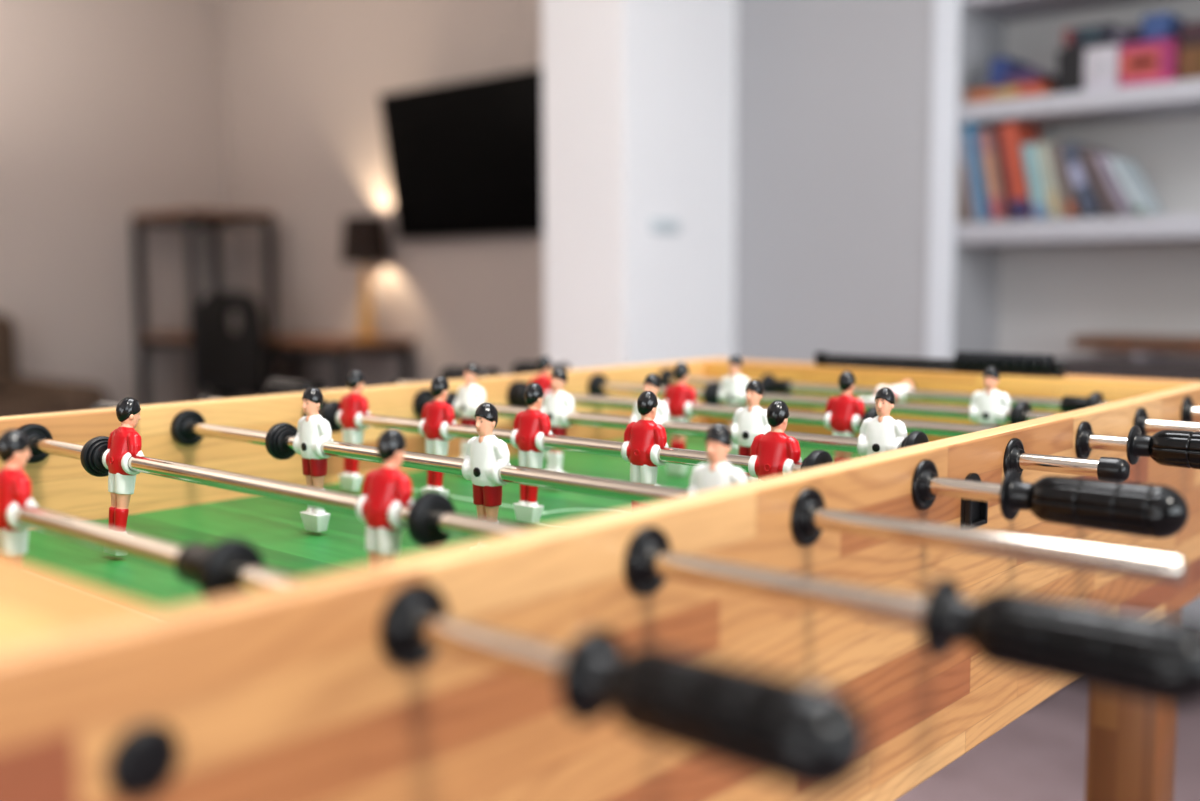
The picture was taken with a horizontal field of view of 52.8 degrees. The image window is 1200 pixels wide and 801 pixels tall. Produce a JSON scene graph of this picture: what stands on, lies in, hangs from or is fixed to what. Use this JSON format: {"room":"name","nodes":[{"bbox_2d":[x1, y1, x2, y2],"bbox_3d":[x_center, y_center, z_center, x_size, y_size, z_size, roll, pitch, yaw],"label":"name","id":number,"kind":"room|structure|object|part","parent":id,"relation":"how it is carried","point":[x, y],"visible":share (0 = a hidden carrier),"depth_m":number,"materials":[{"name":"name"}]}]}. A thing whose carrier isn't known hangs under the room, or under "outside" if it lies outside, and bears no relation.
{"room":"common room","nodes":[
{"label":"common room","id":0,"kind":"room"},
{"bbox_2d":[0,0,231,403],"bbox_3d":[-4.501,-0.715,4.264,0.100,2.570,7.300,5,7,41],"label":"wall","id":1,"kind":"structure","parent":0,"point":[111,111],"depth_m":6.33,"materials":[{"name":"grey paint"}]},
{"bbox_2d":[221,0,544,389],"bbox_3d":[-0.611,-0.861,5.626,3.925,2.570,0.100,5,7,41],"label":"wall","id":2,"kind":"structure","parent":0,"point":[304,80],"depth_m":6.06,"materials":[{"name":"grey paint"}]},
{"bbox_2d":[379,68,543,239],"bbox_3d":[-0.543,-1.072,5.375,1.180,0.676,0.157,5,7,41],"label":"wall tv","id":3,"kind":"object","parent":2,"relation":"attached to","point":[465,158],"visible":0.68,"depth_m":5.37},
{"bbox_2d":[542,0,736,369],"bbox_3d":[0.328,-0.705,3.974,0.324,2.570,1.148,5,7,41],"label":"wall pier","id":4,"kind":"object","parent":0,"point":[639,96],"visible":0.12,"depth_m":3.58,"materials":[{"name":"white paint"}]},
{"bbox_2d":[651,219,678,233],"bbox_3d":[0.194,-0.516,3.588,0.008,0.040,0.130,5,7,41],"label":"wall plate","id":5,"kind":"object","parent":4,"relation":"attached to","point":[657,226],"visible":1,"depth_m":3.58,"materials":[{"name":"white plastic"}]},
{"bbox_2d":[734,0,1005,368],"bbox_3d":[0.844,-0.685,3.752,0.746,2.570,0.400,5,7,41],"label":"wall","id":6,"kind":"structure","parent":0,"point":[834,97],"depth_m":3.59,"materials":[{"name":"grey paint"}]},
{"bbox_2d":[926,0,960,367],"bbox_3d":[0.960,-0.649,3.377,0.076,2.570,0.013,5,7,41],"label":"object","id":7,"kind":"structure","parent":6,"relation":"attached to","point":[947,13],"depth_m":3.37,"materials":[{"name":"paint"}]},
{"bbox_2d":[895,683,1199,800],"bbox_3d":[-0.931,0.879,1.261,9.605,0.050,7.300,5,7,41],"label":"floor","id":8,"kind":"structure","parent":0,"point":[1041,755],"depth_m":2.45,"materials":[{"name":"grey carpet"}]},
{"bbox_2d":[0,313,108,416],"bbox_3d":[-3.212,0.081,4.970,0.970,0.840,2.040,5,7,41],"label":"sofa","id":9,"kind":"object","parent":8,"relation":"on","point":[19,395],"visible":0.37,"depth_m":5.42,"materials":[{"name":"brown fabric"}]},
{"bbox_3d":[-3.495,0.032,5.182,0.260,0.780,1.910,5,7,41],"label":"backrest","id":10,"kind":"part","parent":9,"relation":"part of","materials":[{"name":"brown fabric"}]},
{"bbox_2d":[0,396,58,416],"bbox_3d":[-2.855,0.089,5.188,0.700,0.139,0.785,5,7,41],"label":"seat cushion","id":11,"kind":"object","parent":9,"relation":"on","point":[9,405],"depth_m":5.22,"materials":[{"name":"brown fabric"}]},
{"bbox_3d":[-2.602,0.138,5.655,0.950,0.470,0.220,5,7,41],"label":"armrest","id":12,"kind":"part","parent":9,"relation":"part of","materials":[{"name":"brown fabric"}]},
{"bbox_2d":[132,209,277,404],"bbox_3d":[-2.101,-0.321,6.457,0.580,1.345,0.490,5,7,41],"label":"shelving unit","id":13,"kind":"object","parent":8,"relation":"on","point":[190,219],"visible":0.48,"depth_m":6.39,"materials":[{"name":"brown wood"}]},
{"bbox_3d":[-2.452,-0.313,6.468,0.040,1.330,0.040,5,7,41],"label":"post","id":14,"kind":"part","parent":13,"relation":"part of","materials":[{"name":"black metal"}]},
{"bbox_3d":[-2.101,-0.318,6.458,0.564,0.030,0.474,5,7,41],"label":"rail","id":15,"kind":"part","parent":13,"relation":"part of","materials":[{"name":"brown wood"}]},
{"bbox_3d":[-2.047,-0.280,6.112,0.040,1.330,0.040,5,7,41],"label":"post","id":16,"kind":"part","parent":13,"relation":"part of","materials":[{"name":"black metal"}]},
{"bbox_3d":[-2.103,-0.945,6.397,0.564,0.030,0.474,5,7,41],"label":"rail","id":17,"kind":"part","parent":13,"relation":"part of","materials":[{"name":"black metal"}]},
{"bbox_3d":[-2.154,-0.346,6.804,0.040,1.330,0.040,5,7,41],"label":"post","id":18,"kind":"part","parent":13,"relation":"part of","materials":[{"name":"black metal"}]},
{"bbox_3d":[-1.749,-0.313,6.448,0.040,1.330,0.040,5,7,41],"label":"post","id":19,"kind":"part","parent":13,"relation":"part of","materials":[{"name":"black metal"}]},
{"bbox_2d":[195,292,266,397],"bbox_3d":[-1.708,-0.075,6.039,0.580,0.937,0.335,5,7,41],"label":"desk chair","id":20,"kind":"object","parent":8,"relation":"on","point":[229,363],"visible":0.75,"depth_m":5.92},
{"bbox_3d":[-1.714,-0.060,6.034,0.460,0.045,0.290,5,7,41],"label":"seat","id":21,"kind":"part","parent":20,"relation":"part of","materials":[{"name":"black"}]},
{"bbox_2d":[226,334,415,397],"bbox_3d":[-1.416,0.038,6.044,1.015,0.705,0.445,5,7,41],"label":"desk","id":22,"kind":"object","parent":8,"relation":"on","point":[293,345],"visible":0.46,"depth_m":5.80,"materials":[{"name":"brown wood"}]},
{"bbox_3d":[-1.639,0.011,6.497,0.040,0.674,0.040,5,7,41],"label":"leg","id":23,"kind":"part","parent":22,"relation":"part of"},
{"bbox_3d":[-1.189,0.097,5.591,0.040,0.674,0.040,5,7,41],"label":"leg","id":24,"kind":"part","parent":22,"relation":"part of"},
{"bbox_2d":[341,216,388,338],"bbox_3d":[-1.139,-0.595,5.873,0.230,0.585,0.230,5,7,41],"label":"table lamp","id":25,"kind":"object","parent":22,"relation":"on","point":[364,240],"visible":1,"depth_m":5.78,"materials":[{"name":"gold metal"}]},
{"bbox_3d":[-1.139,-0.776,5.855,0.230,0.220,0.230,5,7,41],"label":"lamp shade","id":26,"kind":"part","parent":25,"relation":"part of","materials":[{"name":"black fabric"}]},
{"bbox_3d":[-0.934,0.068,5.878,0.040,0.674,0.040,5,7,41],"label":"leg","id":27,"kind":"part","parent":22,"relation":"part of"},
{"bbox_2d":[0,351,1199,800],"bbox_3d":[-0.014,0.421,1.134,0.726,0.880,1.422,5,7,41],"label":"table","id":28,"kind":"object","parent":8,"relation":"on","point":[120,680],"visible":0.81,"depth_m":0.68,"materials":[{"name":"brown wood"}]},
{"bbox_3d":[-0.448,0.177,0.622,0.678,0.238,0.120,5,7,41],"label":"panel","id":29,"kind":"part","parent":28,"relation":"part of","materials":[{"name":"brown wood"}]},
{"bbox_3d":[-0.280,0.106,1.338,0.020,0.239,1.422,5,7,41],"label":"panel","id":30,"kind":"part","parent":28,"relation":"part of","materials":[{"name":"brown wood"}]},
{"bbox_2d":[0,429,869,792],"bbox_3d":[-0.333,0.082,0.719,1.096,0.124,0.034,5,7,41],"label":"rod","id":31,"kind":"object","parent":28,"relation":"on","point":[810,737],"visible":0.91,"depth_m":0.40,"materials":[{"name":"silver metal"}]},
{"bbox_2d":[29,397,1199,706],"bbox_3d":[-0.189,0.074,0.791,1.096,0.124,0.034,5,7,41],"label":"rod","id":32,"kind":"object","parent":28,"relation":"on","point":[1151,657],"visible":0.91,"depth_m":0.52,"materials":[{"name":"silver metal"}]},
{"bbox_2d":[90,387,1185,583],"bbox_3d":[-0.130,0.060,0.938,1.090,0.124,0.034,5,7,41],"label":"rod","id":33,"kind":"object","parent":28,"relation":"on","point":[486,462],"visible":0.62,"depth_m":0.81,"materials":[{"name":"silver metal"}]},
{"bbox_2d":[198,370,1187,538],"bbox_3d":[-0.063,0.046,1.078,1.096,0.124,0.034,5,7,41],"label":"rod","id":34,"kind":"object","parent":28,"relation":"on","point":[1139,509],"visible":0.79,"depth_m":0.95,"materials":[{"name":"silver metal"}]},
{"bbox_2d":[264,363,1129,484],"bbox_3d":[-0.026,0.030,1.245,1.100,0.124,0.034,5,7,41],"label":"rod","id":35,"kind":"object","parent":28,"relation":"on","point":[882,433],"visible":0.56,"depth_m":1.10,"materials":[{"name":"silver metal"}]},
{"bbox_2d":[388,356,1199,474],"bbox_3d":[0.121,0.022,1.314,1.096,0.124,0.034,5,7,41],"label":"rod","id":36,"kind":"object","parent":28,"relation":"on","point":[845,414],"visible":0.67,"depth_m":1.20,"materials":[{"name":"silver metal"}]},
{"bbox_2d":[440,355,1199,454],"bbox_3d":[0.176,0.007,1.466,1.100,0.124,0.034,5,7,41],"label":"rod","id":37,"kind":"object","parent":28,"relation":"on","point":[989,406],"visible":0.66,"depth_m":1.32,"materials":[{"name":"silver metal"}]},
{"bbox_2d":[511,361,1199,418],"bbox_3d":[0.274,-0.015,1.575,0.124,0.034,1.096,-5,8,-43],"label":"rod","id":38,"kind":"object","parent":28,"relation":"on","point":[904,392],"visible":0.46,"depth_m":1.49,"materials":[{"name":"silver metal"}]},
{"bbox_3d":[0.434,-0.049,1.579,0.332,0.011,0.011,5,7,41],"label":"rod","id":39,"kind":"part","parent":28,"relation":"part of","materials":[{"name":"black plastic"}]},
{"bbox_3d":[0.434,-0.048,1.579,0.344,0.019,0.016,5,7,41],"label":"rail","id":40,"kind":"part","parent":28,"relation":"part of","materials":[{"name":"black plastic"}]},
{"bbox_3d":[0.432,0.077,1.615,0.678,0.238,0.062,5,7,41],"label":"panel","id":41,"kind":"part","parent":28,"relation":"part of","materials":[{"name":"brown wood"}]},
{"bbox_2d":[960,473,987,528],"bbox_3d":[0.274,0.073,0.883,0.008,0.040,0.030,5,7,41],"label":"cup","id":42,"kind":"object","parent":28,"relation":"on","point":[973,513],"depth_m":0.88,"materials":[{"name":"black plastic"}]},
{"bbox_3d":[0.612,0.472,1.399,0.076,0.722,0.076,5,7,41],"label":"leg","id":43,"kind":"part","parent":28,"relation":"part of","materials":[{"name":"brown wood"}]},
{"bbox_2d":[1055,357,1199,380],"bbox_3d":[1.858,0.360,2.221,2.150,0.778,0.500,5,7,41],"label":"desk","id":44,"kind":"object","parent":8,"relation":"on","point":[1089,366],"visible":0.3,"depth_m":2.66,"materials":[{"name":"brown wood"}]},
{"bbox_2d":[1072,333,1199,359],"bbox_3d":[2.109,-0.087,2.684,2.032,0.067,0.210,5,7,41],"label":"table","id":45,"kind":"object","parent":8,"relation":"on","point":[1144,346],"visible":0.95,"depth_m":3.19,"materials":[{"name":"brown wood"}]},
{"bbox_2d":[997,0,1199,360],"bbox_3d":[2.098,-0.602,2.850,2.334,2.570,0.100,5,7,41],"label":"wall","id":46,"kind":"structure","parent":0,"point":[1049,295],"depth_m":3.39,"materials":[{"name":"paint"}]},
{"bbox_2d":[962,0,1153,22],"bbox_3d":[1.965,-1.049,2.657,2.332,0.052,0.295,5,7,41],"label":"shelf","id":47,"kind":"object","parent":46,"relation":"attached to","point":[1006,11],"visible":1,"depth_m":3.33,"materials":[{"name":"paint"}]},
{"bbox_2d":[956,214,1199,245],"bbox_3d":[1.968,-0.407,2.719,2.332,0.058,0.295,5,7,41],"label":"shelf","id":48,"kind":"object","parent":46,"relation":"attached to","point":[1178,227],"visible":1,"depth_m":3.17,"materials":[{"name":"paint"}]},
{"bbox_2d":[958,164,973,222],"bbox_3d":[1.062,-0.584,3.434,0.011,0.160,0.172,5,7,41],"label":"book","id":49,"kind":"object","parent":48,"relation":"on","point":[964,203],"visible":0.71,"depth_m":3.38,"materials":[{"name":"paper"}]},
{"bbox_2d":[961,134,977,221],"bbox_3d":[1.080,-0.624,3.414,0.053,0.243,0.172,5,7,41],"label":"book","id":50,"kind":"object","parent":48,"relation":"on","point":[967,163],"visible":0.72,"depth_m":3.35,"materials":[{"name":"paper"}]},
{"bbox_2d":[964,122,991,221],"bbox_3d":[1.095,-0.640,3.399,0.080,0.279,0.172,5,7,41],"label":"book","id":51,"kind":"object","parent":48,"relation":"on","point":[971,128],"visible":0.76,"depth_m":3.33,"materials":[{"name":"paper"}]},
{"bbox_2d":[977,129,1006,220],"bbox_3d":[1.126,-0.624,3.373,0.084,0.251,0.172,5,7,41],"label":"book","id":52,"kind":"object","parent":48,"relation":"on","point":[985,137],"visible":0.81,"depth_m":3.31,"materials":[{"name":"paper"}]},
{"bbox_2d":[991,125,1017,220],"bbox_3d":[1.150,-0.626,3.351,0.069,0.260,0.172,5,7,41],"label":"book","id":53,"kind":"object","parent":48,"relation":"on","point":[996,132],"visible":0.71,"depth_m":3.29,"materials":[{"name":"paper"}]},
{"bbox_2d":[1000,122,1040,219],"bbox_3d":[1.176,-0.627,3.328,0.091,0.264,0.172,5,7,41],"label":"book","id":54,"kind":"object","parent":48,"relation":"on","point":[1014,135],"visible":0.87,"depth_m":3.27,"materials":[{"name":"paper"}]},
{"bbox_2d":[1021,142,1050,219],"bbox_3d":[1.217,-0.594,3.295,0.076,0.205,0.172,5,7,41],"label":"book","id":55,"kind":"object","parent":48,"relation":"on","point":[1031,160],"visible":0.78,"depth_m":3.23,"materials":[{"name":"paper"}]},
{"bbox_2d":[1036,142,1070,218],"bbox_3d":[1.246,-0.590,3.270,0.074,0.202,0.172,5,7,41],"label":"book","id":56,"kind":"object","parent":48,"relation":"on","point":[1057,210],"visible":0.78,"depth_m":3.21,"materials":[{"name":"paper"}]},
{"bbox_2d":[1048,142,1084,217],"bbox_3d":[1.274,-0.587,3.245,0.082,0.200,0.172,5,7,41],"label":"book","id":57,"kind":"object","parent":48,"relation":"on","point":[1072,205],"visible":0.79,"depth_m":3.18,"materials":[{"name":"paper"}]},
{"bbox_2d":[1061,143,1106,217],"bbox_3d":[1.306,-0.582,3.217,0.100,0.195,0.172,5,7,41],"label":"book","id":58,"kind":"object","parent":48,"relation":"on","point":[1090,203],"visible":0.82,"depth_m":3.15,"materials":[{"name":"paper"}]},
{"bbox_2d":[1078,147,1122,216],"bbox_3d":[1.340,-0.573,3.188,0.101,0.182,0.172,5,7,41],"label":"book","id":59,"kind":"object","parent":48,"relation":"on","point":[1111,209],"visible":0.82,"depth_m":3.13,"materials":[{"name":"paper"}]},
{"bbox_2d":[1094,153,1136,215],"bbox_3d":[1.369,-0.561,3.164,0.095,0.164,0.172,5,7,41],"label":"book","id":60,"kind":"object","parent":48,"relation":"on","point":[1126,209],"visible":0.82,"depth_m":3.10,"materials":[{"name":"paper"}]},
{"bbox_2d":[1108,157,1164,215],"bbox_3d":[1.395,-0.552,3.142,0.095,0.151,0.172,5,7,41],"label":"book","id":61,"kind":"object","parent":48,"relation":"on","point":[1130,177],"visible":0.96,"depth_m":3.11,"materials":[{"name":"paper"}]},
{"bbox_2d":[959,78,1199,128],"bbox_3d":[1.966,-0.736,2.688,2.332,0.052,0.295,5,7,41],"label":"shelf","id":62,"kind":"object","parent":46,"relation":"attached to","point":[1177,98],"visible":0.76,"depth_m":3.16,"materials":[{"name":"paint"}]},
{"bbox_2d":[967,82,1057,102],"bbox_3d":[1.162,-0.842,3.353,0.220,0.036,0.191,5,7,41],"label":"game box","id":63,"kind":"object","parent":62,"relation":"on","point":[1041,88],"visible":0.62,"depth_m":3.27,"materials":[{"name":"orange cardboard"}]},
{"bbox_2d":[969,74,989,89],"bbox_3d":[1.105,-0.884,3.400,0.058,0.038,0.190,5,7,41],"label":"game box","id":64,"kind":"object","parent":63,"relation":"on","point":[976,82],"visible":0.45,"depth_m":3.33,"materials":[{"name":"cardboard"}]},
{"bbox_2d":[969,86,989,89],"bbox_3d":[1.105,-0.875,3.401,0.054,0.021,0.186,5,7,41],"label":"tray","id":65,"kind":"object","parent":64,"relation":"on","point":[970,87],"depth_m":3.33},
{"bbox_3d":[1.100,-0.838,3.282,0.066,0.023,0.002,5,7,41],"label":"printed panel","id":66,"kind":"part","parent":63,"relation":"part of","materials":[{"name":"cardboard"}]},
{"bbox_2d":[967,93,1044,102],"bbox_3d":[1.163,-0.834,3.354,0.216,0.020,0.186,5,7,41],"label":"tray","id":67,"kind":"object","parent":63,"relation":"on","point":[971,97],"depth_m":3.31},
{"bbox_2d":[990,57,1031,87],"bbox_3d":[1.144,-0.901,3.364,0.042,0.078,0.190,5,7,41],"label":"game box","id":68,"kind":"object","parent":63,"relation":"on","point":[999,67],"visible":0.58,"depth_m":3.30,"materials":[{"name":"blue cardboard"}]},
{"bbox_2d":[990,81,1005,87],"bbox_3d":[1.145,-0.883,3.365,0.038,0.043,0.186,5,7,41],"label":"tray","id":69,"kind":"object","parent":68,"relation":"on","point":[993,84],"depth_m":3.30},
{"bbox_2d":[1005,69,1056,85],"bbox_3d":[1.194,-0.875,3.322,0.085,0.036,0.190,5,7,41],"label":"game box","id":70,"kind":"object","parent":63,"relation":"on","point":[1028,76],"visible":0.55,"depth_m":3.26,"materials":[{"name":"cardboard"}]},
{"bbox_2d":[1006,80,1038,85],"bbox_3d":[1.194,-0.868,3.323,0.081,0.020,0.186,5,7,41],"label":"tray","id":71,"kind":"object","parent":70,"relation":"on","point":[1008,82],"depth_m":3.26,"materials":[{"name":"red"}]},
{"bbox_3d":[1.157,-0.834,3.231,0.066,0.029,0.002,5,7,41],"label":"printed panel","id":72,"kind":"part","parent":63,"relation":"part of","materials":[{"name":"cardboard"}]},
{"bbox_2d":[1057,47,1086,92],"bbox_3d":[1.294,-0.871,3.234,0.070,0.115,0.190,5,7,41],"label":"game box","id":73,"kind":"object","parent":62,"relation":"on","point":[1070,62],"visible":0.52,"depth_m":3.16,"materials":[{"name":"black cardboard"}]},
{"bbox_2d":[1057,84,1083,92],"bbox_3d":[1.294,-0.845,3.237,0.066,0.063,0.186,5,7,41],"label":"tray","id":74,"kind":"object","parent":73,"relation":"on","point":[1062,88],"depth_m":3.17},
{"bbox_2d":[1063,23,1119,48],"bbox_3d":[1.323,-0.951,3.200,0.120,0.050,0.191,5,7,41],"label":"game box","id":75,"kind":"object","parent":73,"relation":"on","point":[1096,35],"visible":0.63,"depth_m":3.13,"materials":[{"name":"cardboard"}]},
{"bbox_3d":[1.224,-0.951,3.161,0.022,0.040,0.002,5,7,41],"label":"printed panel","id":76,"kind":"part","parent":75,"relation":"part of","materials":[{"name":"red cardboard"}]},
{"bbox_2d":[1064,40,1112,48],"bbox_3d":[1.323,-0.940,3.201,0.116,0.027,0.186,5,7,41],"label":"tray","id":77,"kind":"object","parent":75,"relation":"on","point":[1068,44],"depth_m":3.14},
{"bbox_3d":[1.267,-0.945,3.123,0.042,0.025,0.002,5,7,41],"label":"printed panel","id":78,"kind":"part","parent":75,"relation":"part of","materials":[{"name":"cardboard"}]},
{"bbox_2d":[1083,44,1119,89],"bbox_3d":[1.350,-0.861,3.175,0.085,0.107,0.206,5,7,41],"label":"game box","id":79,"kind":"object","parent":62,"relation":"on","point":[1101,64],"visible":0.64,"depth_m":3.10,"materials":[{"name":"white cardboard"}]},
{"bbox_2d":[1084,80,1118,89],"bbox_3d":[1.351,-0.837,3.177,0.081,0.059,0.201,5,7,41],"label":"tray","id":80,"kind":"object","parent":79,"relation":"on","point":[1088,84],"depth_m":3.10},
{"bbox_3d":[1.290,-0.853,3.092,0.019,0.032,0.002,5,7,41],"label":"printed panel","id":81,"kind":"part","parent":79,"relation":"part of","materials":[{"name":"white cardboard"}]},
{"bbox_2d":[1118,38,1180,86],"bbox_3d":[1.435,-0.853,3.100,0.134,0.105,0.206,5,7,41],"label":"game box","id":82,"kind":"object","parent":62,"relation":"on","point":[1154,61],"visible":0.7,"depth_m":3.02,"materials":[{"name":"cardboard"}]},
{"bbox_2d":[1113,25,1142,44],"bbox_3d":[1.397,-0.932,3.136,0.067,0.044,0.191,5,7,41],"label":"game box","id":83,"kind":"object","parent":82,"relation":"on","point":[1132,34],"visible":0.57,"depth_m":3.06,"materials":[{"name":"cardboard"}]},
{"bbox_3d":[1.321,-0.928,3.077,0.023,0.022,0.002,5,7,41],"label":"printed panel","id":84,"kind":"part","parent":83,"relation":"part of","materials":[{"name":"grey cardboard"}]},
{"bbox_2d":[1113,40,1141,44],"bbox_3d":[1.397,-0.922,3.137,0.063,0.024,0.186,5,7,41],"label":"tray","id":85,"kind":"object","parent":83,"relation":"on","point":[1119,42],"depth_m":3.07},
{"bbox_3d":[1.355,-0.847,3.035,0.091,0.063,0.002,5,7,41],"label":"printed panel","id":86,"kind":"part","parent":82,"relation":"part of","materials":[{"name":"cardboard"}]},
{"bbox_3d":[1.360,-0.847,3.030,0.062,0.019,0.002,5,7,41],"label":"printed panel","id":87,"kind":"part","parent":82,"relation":"part of","materials":[{"name":"red cardboard"}]},
{"bbox_2d":[1119,73,1178,86],"bbox_3d":[1.435,-0.830,3.103,0.130,0.058,0.201,5,7,41],"label":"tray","id":88,"kind":"object","parent":82,"relation":"on","point":[1125,79],"depth_m":3.03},
{"bbox_2d":[1142,12,1187,41],"bbox_3d":[1.450,-0.939,3.090,0.064,0.066,0.190,5,7,41],"label":"game box","id":89,"kind":"object","parent":82,"relation":"on","point":[1166,25],"visible":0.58,"depth_m":3.02,"materials":[{"name":"blue cardboard"}]},
{"bbox_2d":[1142,35,1172,41],"bbox_3d":[1.450,-0.924,3.091,0.060,0.037,0.186,5,7,41],"label":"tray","id":90,"kind":"object","parent":89,"relation":"on","point":[1145,37],"depth_m":3.02,"materials":[{"name":"cardboard"}]},
{"bbox_2d":[1178,45,1199,79],"bbox_3d":[1.558,-0.833,3.003,0.174,0.082,0.191,5,7,41],"label":"game box","id":91,"kind":"object","parent":62,"relation":"on","point":[1189,57],"visible":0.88,"depth_m":2.97,"materials":[{"name":"brown cardboard"}]},
{"bbox_2d":[1179,21,1199,47],"bbox_3d":[1.558,-0.903,2.996,0.174,0.058,0.191,5,7,41],"label":"game box","id":92,"kind":"object","parent":91,"relation":"on","point":[1189,32],"visible":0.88,"depth_m":2.97,"materials":[{"name":"brown cardboard"}]},
{"bbox_2d":[1180,41,1199,47],"bbox_3d":[1.558,-0.890,2.998,0.170,0.032,0.186,5,7,41],"label":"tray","id":93,"kind":"object","parent":92,"relation":"on","point":[1182,43],"depth_m":2.97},
{"bbox_2d":[1179,73,1199,79],"bbox_3d":[1.559,-0.814,3.005,0.170,0.045,0.186,5,7,41],"label":"tray","id":94,"kind":"object","parent":91,"relation":"on","point":[1182,76],"depth_m":2.98,"materials":[{"name":"white"}]},
{"bbox_2d":[1181,596,1199,623],"bbox_3d":[2.065,0.621,2.925,2.334,0.120,0.015,5,7,41],"label":"baseboard","id":95,"kind":"structure","parent":46,"relation":"attached to","point":[1191,611],"depth_m":3.30,"materials":[{"name":"paint"}]}
]}

